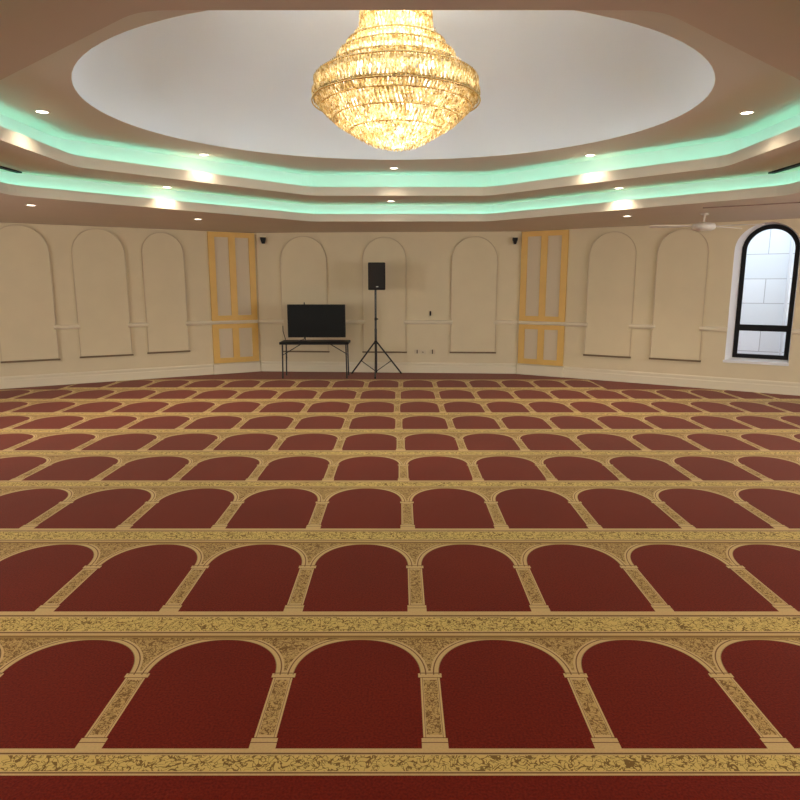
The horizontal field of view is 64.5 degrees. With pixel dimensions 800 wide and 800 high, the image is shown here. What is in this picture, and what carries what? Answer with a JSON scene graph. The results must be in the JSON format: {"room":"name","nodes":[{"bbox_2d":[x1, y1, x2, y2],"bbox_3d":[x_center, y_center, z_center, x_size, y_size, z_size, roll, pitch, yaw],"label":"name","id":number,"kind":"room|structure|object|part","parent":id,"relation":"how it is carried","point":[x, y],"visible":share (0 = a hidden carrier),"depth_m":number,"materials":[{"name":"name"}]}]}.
{"room":"mosque","nodes":[
{"label":"mosque","id":0,"kind":"room"},
{"bbox_2d":[0,222,259,376],"bbox_3d":[-5.617,-1.564,10.557,6.600,2.610,0.151,-6,12,-29],"label":"wall","id":1,"kind":"structure","parent":0,"point":[59,239],"depth_m":10.96,"materials":[{"name":"paint"}]},
{"bbox_2d":[0,225,60,362],"bbox_3d":[-6.032,-1.695,10.178,0.850,2.170,0.041,-6,12,-29],"label":"arched panel","id":2,"kind":"object","parent":1,"relation":"attached to","point":[27,309],"visible":1,"depth_m":10.18,"materials":[{"name":"paint"}]},
{"bbox_2d":[54,324,80,329],"bbox_3d":[-5.535,-1.214,10.544,0.395,0.075,0.062,-6,12,-29],"label":"trim","id":3,"kind":"structure","parent":1,"relation":"attached to","point":[74,326],"depth_m":10.53,"materials":[{"name":"beige paint"}]},
{"bbox_2d":[71,228,133,357],"bbox_3d":[-5.047,-1.799,10.737,0.845,2.144,0.041,-6,12,-29],"label":"arched panel","id":4,"kind":"object","parent":1,"relation":"attached to","point":[98,256],"visible":1,"depth_m":10.72,"materials":[{"name":"paint"}]},
{"bbox_2d":[0,364,213,388],"bbox_3d":[-5.963,-0.324,10.478,5.700,0.197,0.022,-6,12,-29],"label":"baseboard","id":5,"kind":"structure","parent":1,"relation":"attached to","point":[6,382],"depth_m":10.94,"materials":[{"name":"beige paint"}]},
{"bbox_2d":[128,323,148,326],"bbox_3d":[-4.576,-1.312,11.088,0.340,0.075,0.062,-6,12,-29],"label":"trim","id":6,"kind":"structure","parent":1,"relation":"attached to","point":[129,324],"depth_m":11.07,"materials":[{"name":"beige paint"}]},
{"bbox_2d":[141,232,189,353],"bbox_3d":[-4.159,-1.888,11.241,0.735,2.110,0.041,-6,12,-29],"label":"arched panel","id":7,"kind":"object","parent":1,"relation":"attached to","point":[163,266],"visible":1,"depth_m":11.23,"materials":[{"name":"paint"}]},
{"bbox_2d":[186,320,257,325],"bbox_3d":[-3.302,-1.443,11.811,1.340,0.075,0.062,-6,12,-29],"label":"trim","id":8,"kind":"structure","parent":1,"relation":"attached to","point":[230,321],"depth_m":11.76,"materials":[{"name":"beige paint"}]},
{"bbox_2d":[207,231,260,374],"bbox_3d":[-3.102,-1.797,11.871,0.900,2.600,0.050,-6,12,-29],"label":"panel","id":9,"kind":"object","parent":1,"relation":"attached to","point":[231,255],"visible":1,"depth_m":11.85,"materials":[{"name":"yellow paint"}]},
{"bbox_3d":[-3.271,-2.275,11.701,0.255,1.420,0.018,-6,12,-29],"label":"inset panel","id":10,"kind":"part","parent":9,"relation":"part of","materials":[{"name":"beige paint"}]},
{"bbox_3d":[-3.271,-1.069,11.920,0.255,0.550,0.018,-6,12,-29],"label":"inset panel","id":11,"kind":"part","parent":9,"relation":"part of","materials":[{"name":"beige paint"}]},
{"bbox_3d":[-2.946,-2.308,11.886,0.255,1.420,0.018,-6,12,-29],"label":"inset panel","id":12,"kind":"part","parent":9,"relation":"part of","materials":[{"name":"beige paint"}]},
{"bbox_3d":[-2.946,-1.103,12.104,0.255,0.550,0.018,-6,12,-29],"label":"inset panel","id":13,"kind":"part","parent":9,"relation":"part of","materials":[{"name":"beige paint"}]},
{"bbox_2d":[255,231,520,363],"bbox_3d":[-0.250,-1.829,12.016,4.942,2.610,0.150,1,10,4],"label":"wall","id":14,"kind":"structure","parent":0,"point":[428,254],"depth_m":11.90,"materials":[{"name":"paint"}]},
{"bbox_2d":[260,237,265,243],"bbox_3d":[-2.554,-2.979,11.847,0.090,0.115,0.100,1,10,4],"label":"camera","id":15,"kind":"object","parent":14,"relation":"attached to","point":[263,239],"visible":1,"depth_m":11.80,"materials":[{"name":"black plastic"}]},
{"bbox_2d":[258,319,283,322],"bbox_3d":[-2.463,-1.501,12.127,0.480,0.075,0.062,1,10,4],"label":"trim","id":16,"kind":"structure","parent":14,"relation":"attached to","point":[259,320],"depth_m":12.11,"materials":[{"name":"beige paint"}]},
{"bbox_2d":[280,236,329,352],"bbox_3d":[-1.811,-1.986,12.004,0.915,2.170,0.041,1,10,4],"label":"arched panel","id":17,"kind":"object","parent":14,"relation":"attached to","point":[303,260],"visible":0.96,"depth_m":11.94,"materials":[{"name":"paint"}]},
{"bbox_2d":[346,320,364,323],"bbox_3d":[-1.034,-1.483,12.028,0.735,0.075,0.062,1,10,4],"label":"trim","id":18,"kind":"structure","parent":14,"relation":"attached to","point":[347,321],"depth_m":11.99,"materials":[{"name":"beige paint"}]},
{"bbox_2d":[362,237,406,352],"bbox_3d":[-0.292,-1.957,11.899,0.850,2.150,0.041,1,10,4],"label":"arched panel","id":19,"kind":"object","parent":14,"relation":"attached to","point":[391,301],"visible":0.99,"depth_m":11.90,"materials":[{"name":"paint"}]},
{"bbox_2d":[261,361,515,373],"bbox_3d":[-0.256,-0.626,12.147,4.902,0.197,0.022,1,10,4],"label":"baseboard","id":20,"kind":"structure","parent":14,"relation":"attached to","point":[292,366],"depth_m":12.13,"materials":[{"name":"beige paint"}]},
{"bbox_2d":[414,349,419,353],"bbox_3d":[0.326,-0.920,12.048,0.110,0.080,0.030,1,10,4],"label":"wall socket","id":21,"kind":"object","parent":14,"relation":"attached to","point":[416,351],"visible":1,"depth_m":12.05,"materials":[{"name":"beige plastic"}]},
{"bbox_2d":[404,320,452,323],"bbox_3d":[0.530,-1.463,11.918,0.920,0.075,0.062,1,10,4],"label":"trim","id":22,"kind":"structure","parent":14,"relation":"attached to","point":[405,321],"depth_m":11.90,"materials":[{"name":"beige paint"}]},
{"bbox_2d":[450,236,497,353],"bbox_3d":[1.373,-1.938,11.782,0.870,2.144,0.041,1,10,4],"label":"arched panel","id":23,"kind":"object","parent":14,"relation":"attached to","point":[474,258],"visible":1,"depth_m":11.77,"materials":[{"name":"paint"}]},
{"bbox_2d":[494,320,517,323],"bbox_3d":[1.967,-1.445,11.818,0.442,0.075,0.062,1,10,4],"label":"trim","id":24,"kind":"structure","parent":14,"relation":"attached to","point":[496,321],"depth_m":11.80,"materials":[{"name":"beige paint"}]},
{"bbox_2d":[72,10,714,159],"bbox_3d":[-0.050,-3.291,5.511,5.260,1.450,4.540,0,10,0],"label":"ceiling","id":25,"kind":"structure","parent":0,"point":[235,79],"depth_m":6.65,"materials":[{"name":"white paint"}]},
{"bbox_2d":[311,10,480,152],"bbox_3d":[-0.035,-3.111,5.503,1.486,1.782,1.486,-3,11,-17],"label":"chandelier","id":26,"kind":"object","parent":25,"relation":"hanging from","point":[452,95],"visible":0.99,"depth_m":5.16,"materials":[{"name":"gold glass"}]},
{"bbox_3d":[-0.035,-3.193,5.488,0.280,1.615,0.280,0,10,0],"label":"stem","id":27,"kind":"part","parent":26,"relation":"part of","materials":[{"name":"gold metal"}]},
{"bbox_2d":[0,371,799,799],"bbox_3d":[-0.025,0.794,4.870,16.826,0.001,15.700,0,10,0],"label":"floor","id":28,"kind":"structure","parent":0,"point":[261,585],"depth_m":3.47,"materials":[{"name":"carpet"}]},
{"bbox_2d":[279,340,349,378],"bbox_3d":[-1.526,-0.742,11.502,1.228,0.655,0.480,0,10,0],"label":"folding table","id":29,"kind":"object","parent":28,"relation":"on","point":[284,342],"visible":1,"depth_m":11.33,"materials":[{"name":"black plastic"}]},
{"bbox_3d":[-2.095,-0.684,11.320,0.035,0.605,0.026,0,10,0],"label":"leg","id":30,"kind":"part","parent":29,"relation":"part of","materials":[{"name":"black metal"}]},
{"bbox_3d":[-2.095,-0.751,11.694,0.035,0.605,0.026,0,10,0],"label":"leg","id":31,"kind":"part","parent":29,"relation":"part of","materials":[{"name":"black metal"}]},
{"bbox_2d":[287,302,345,340],"bbox_3d":[-1.497,-1.407,11.402,1.034,0.688,0.220,0,10,0],"label":"television","id":32,"kind":"object","parent":29,"relation":"on","point":[304,320],"visible":1,"depth_m":11.35,"materials":[{"name":"black plastic"}]},
{"bbox_3d":[-0.957,-0.684,11.320,0.035,0.605,0.026,0,10,0],"label":"leg","id":33,"kind":"part","parent":29,"relation":"part of","materials":[{"name":"black metal"}]},
{"bbox_3d":[-0.957,-0.751,11.694,0.035,0.605,0.026,0,10,0],"label":"leg","id":34,"kind":"part","parent":29,"relation":"part of","materials":[{"name":"black metal"}]},
{"bbox_2d":[351,290,401,378],"bbox_3d":[-0.442,-1.200,11.476,0.959,1.561,0.716,0,10,0],"label":"speaker stand","id":35,"kind":"object","parent":28,"relation":"on","point":[375,291],"visible":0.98,"depth_m":11.56,"materials":[{"name":"black metal"}]},
{"bbox_3d":[-0.688,-0.778,11.772,0.532,0.622,0.028,6,12,29],"label":"leg","id":36,"kind":"part","parent":35,"relation":"part of","materials":[{"name":"black metal"}]},
{"bbox_3d":[-0.442,-0.713,11.412,0.028,0.619,0.414,0,10,0],"label":"leg","id":37,"kind":"part","parent":35,"relation":"part of","materials":[{"name":"black metal"}]},
{"bbox_2d":[368,262,384,289],"bbox_3d":[-0.413,-2.213,11.349,0.306,0.480,0.296,0,10,0],"label":"loudspeaker","id":38,"kind":"object","parent":35,"relation":"on","point":[376,270],"visible":1,"depth_m":11.21,"materials":[{"name":"black plastic"}]},
{"bbox_3d":[-0.196,-0.778,11.772,0.532,0.622,0.028,-6,12,-29],"label":"leg","id":39,"kind":"part","parent":35,"relation":"part of","materials":[{"name":"black metal"}]},
{"bbox_2d":[0,0,799,204],"bbox_3d":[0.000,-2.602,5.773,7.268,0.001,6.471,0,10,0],"label":"ceiling","id":40,"kind":"structure","parent":0,"point":[743,82],"depth_m":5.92,"materials":[{"name":"white paint"}]},
{"bbox_2d":[0,166,21,172],"bbox_3d":[-4.210,-2.325,6.022,0.061,0.015,1.882,0,10,2],"label":"ceiling vent","id":41,"kind":"object","parent":40,"relation":"in","point":[1,167],"visible":1,"depth_m":6.78,"materials":[{"name":"black metal"}]},
{"bbox_2d":[33,109,50,113],"bbox_3d":[-3.208,-2.582,5.682,0.140,0.005,0.140,0,10,0],"label":"recessed light","id":42,"kind":"object","parent":40,"relation":"in","point":[37,110],"visible":1,"depth_m":5.67,"materials":[{"name":"white"}]},
{"bbox_2d":[738,111,755,114],"bbox_3d":[3.128,-2.588,5.715,0.140,0.005,0.140,0,10,0],"label":"recessed light","id":43,"kind":"object","parent":40,"relation":"in","point":[743,112],"visible":1,"depth_m":5.70,"materials":[{"name":"white"}]},
{"bbox_2d":[768,163,799,173],"bbox_3d":[4.090,-2.328,6.042,0.070,0.015,1.920,0,10,0],"label":"ceiling vent","id":44,"kind":"object","parent":40,"relation":"in","point":[797,164],"visible":1,"depth_m":6.72,"materials":[{"name":"black metal"}]},
{"bbox_2d":[0,192,799,232],"bbox_3d":[-0.025,-1.752,4.281,17.026,0.001,15.650,0,10,0],"label":"ceiling","id":45,"kind":"structure","parent":0,"point":[13,209],"depth_m":9.30,"materials":[{"name":"paint"}]},
{"bbox_2d":[649,213,764,230],"bbox_3d":[4.124,-2.428,8.654,1.410,0.230,0.705,0,10,0],"label":"ceiling fan","id":46,"kind":"object","parent":45,"relation":"hanging from","point":[701,226],"visible":1,"depth_m":8.60,"materials":[{"name":"white metal"}]},
{"bbox_3d":[3.722,-2.382,8.709,0.605,0.028,0.154,0,10,0],"label":"blade","id":47,"kind":"part","parent":46,"relation":"part of","materials":[{"name":"white"}]},
{"bbox_3d":[4.529,-2.337,8.458,0.607,0.028,0.146,4,11,19],"label":"blade","id":48,"kind":"part","parent":46,"relation":"part of","materials":[{"name":"white"}]},
{"bbox_2d":[703,202,799,208],"bbox_3d":[4.279,-2.365,7.695,1.097,0.012,0.021,6,12,31],"label":"ceiling track","id":49,"kind":"object","parent":45,"relation":"attached to","point":[787,202],"visible":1,"depth_m":7.68,"materials":[{"name":"brown"}]},
{"bbox_2d":[0,114,799,186],"bbox_3d":[0.000,-2.455,5.799,7.268,0.298,6.471,0,10,0],"label":"wall","id":50,"kind":"structure","parent":0,"point":[79,148],"depth_m":7.77,"materials":[{"name":"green paint"}]},
{"bbox_2d":[0,126,799,195],"bbox_3d":[0.000,-2.354,5.817,7.268,0.117,6.471,0,10,0],"label":"trim","id":51,"kind":"structure","parent":50,"relation":"attached to","point":[6,135],"depth_m":7.40,"materials":[{"name":"beige paint"}]},
{"bbox_2d":[0,170,799,213],"bbox_3d":[-0.010,-2.167,5.807,7.776,0.248,7.762,-10,14,-44],"label":"wall","id":52,"kind":"structure","parent":0,"point":[5,177],"depth_m":8.32,"materials":[{"name":"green paint"}]},
{"bbox_2d":[0,181,799,220],"bbox_3d":[-0.010,-2.089,5.821,7.776,0.113,7.762,-10,14,-44],"label":"trim","id":53,"kind":"structure","parent":52,"relation":"attached to","point":[18,190],"depth_m":8.15,"materials":[{"name":"beige paint"}]},
{"bbox_2d":[517,218,799,382],"bbox_3d":[5.299,-1.437,9.857,7.300,2.610,0.001,6,12,32],"label":"wall","id":54,"kind":"structure","parent":0,"point":[722,241],"depth_m":10.43,"materials":[{"name":"paint"}]},
{"bbox_2d":[516,230,568,376],"bbox_3d":[2.582,-1.732,11.512,0.900,2.600,0.050,6,12,32],"label":"panel","id":55,"kind":"object","parent":54,"relation":"attached to","point":[544,254],"visible":1,"depth_m":11.49,"materials":[{"name":"yellow paint"}]},
{"bbox_3d":[2.430,-1.039,11.751,0.255,0.550,0.018,6,12,32],"label":"inset panel","id":56,"kind":"part","parent":55,"relation":"part of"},
{"bbox_3d":[2.430,-2.244,11.533,0.255,1.420,0.018,6,12,32],"label":"inset panel","id":57,"kind":"part","parent":55,"relation":"part of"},
{"bbox_3d":[2.748,-1.003,11.555,0.255,0.550,0.018,6,12,32],"label":"inset panel","id":58,"kind":"part","parent":55,"relation":"part of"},
{"bbox_3d":[2.748,-2.208,11.336,0.255,1.420,0.018,6,12,32],"label":"inset panel","id":59,"kind":"part","parent":55,"relation":"part of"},
{"bbox_2d":[518,321,587,326],"bbox_3d":[2.752,-1.380,11.460,1.280,0.075,0.062,6,12,32],"label":"trim","id":60,"kind":"structure","parent":54,"relation":"attached to","point":[578,324],"depth_m":11.39,"materials":[{"name":"beige paint"}]},
{"bbox_2d":[583,231,636,357],"bbox_3d":[3.599,-1.793,10.856,0.812,2.120,0.041,6,12,32],"label":"arched panel","id":61,"kind":"object","parent":54,"relation":"attached to","point":[612,256],"visible":1,"depth_m":10.84,"materials":[{"name":"paint"}]},
{"bbox_2d":[629,324,654,328],"bbox_3d":[4.064,-1.232,10.647,0.420,0.075,0.062,6,12,32],"label":"trim","id":62,"kind":"structure","parent":54,"relation":"attached to","point":[636,326],"depth_m":10.63,"materials":[{"name":"beige paint"}]},
{"bbox_2d":[649,228,708,361],"bbox_3d":[4.530,-1.691,10.279,0.792,2.114,0.041,6,12,32],"label":"arched panel","id":63,"kind":"object","parent":54,"relation":"attached to","point":[683,254],"visible":0.97,"depth_m":10.27,"materials":[{"name":"paint"}]},
{"bbox_2d":[563,366,799,395],"bbox_3d":[5.674,-0.206,9.828,6.400,0.197,0.023,6,12,32],"label":"baseboard","id":64,"kind":"structure","parent":54,"relation":"attached to","point":[721,383],"depth_m":10.41,"materials":[{"name":"beige paint"}]},
{"bbox_2d":[699,326,727,331],"bbox_3d":[4.980,-1.129,10.080,0.405,0.075,0.062,6,12,32],"label":"trim","id":65,"kind":"structure","parent":54,"relation":"attached to","point":[701,328],"depth_m":10.07,"materials":[{"name":"beige paint"}]},
{"bbox_2d":[723,222,799,365],"bbox_3d":[5.559,-1.620,9.729,0.900,2.135,0.180,6,12,32],"label":"window","id":66,"kind":"structure","parent":54,"relation":"in","point":[740,253],"depth_m":9.82,"materials":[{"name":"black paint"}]},
{"bbox_2d":[791,329,799,333],"bbox_3d":[6.237,-0.988,9.302,0.845,0.075,0.062,6,12,32],"label":"trim","id":67,"kind":"structure","parent":54,"relation":"attached to","point":[793,331],"depth_m":9.48,"materials":[{"name":"beige paint"}]},
{"label":"outside","id":68,"kind":"structure","parent":0,"visible":0},
{"label":"ground","id":69,"kind":"structure","parent":68,"visible":0},
{"bbox_2d":[737,229,794,355],"bbox_3d":[7.424,-2.880,11.118,7.700,7.000,0.400,6,12,32],"label":"window pane","id":70,"kind":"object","parent":69,"relation":"on","point":[767,258],"visible":0.02,"depth_m":11.54,"materials":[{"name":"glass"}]},
{"bbox_2d":[778,237,793,354],"bbox_3d":[6.899,-2.833,11.138,0.056,6.900,0.056,6,12,32],"label":"drainpipe","id":71,"kind":"object","parent":70,"relation":"attached to","point":[792,240],"visible":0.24,"depth_m":11.29,"materials":[{"name":"grey"}]}
]}

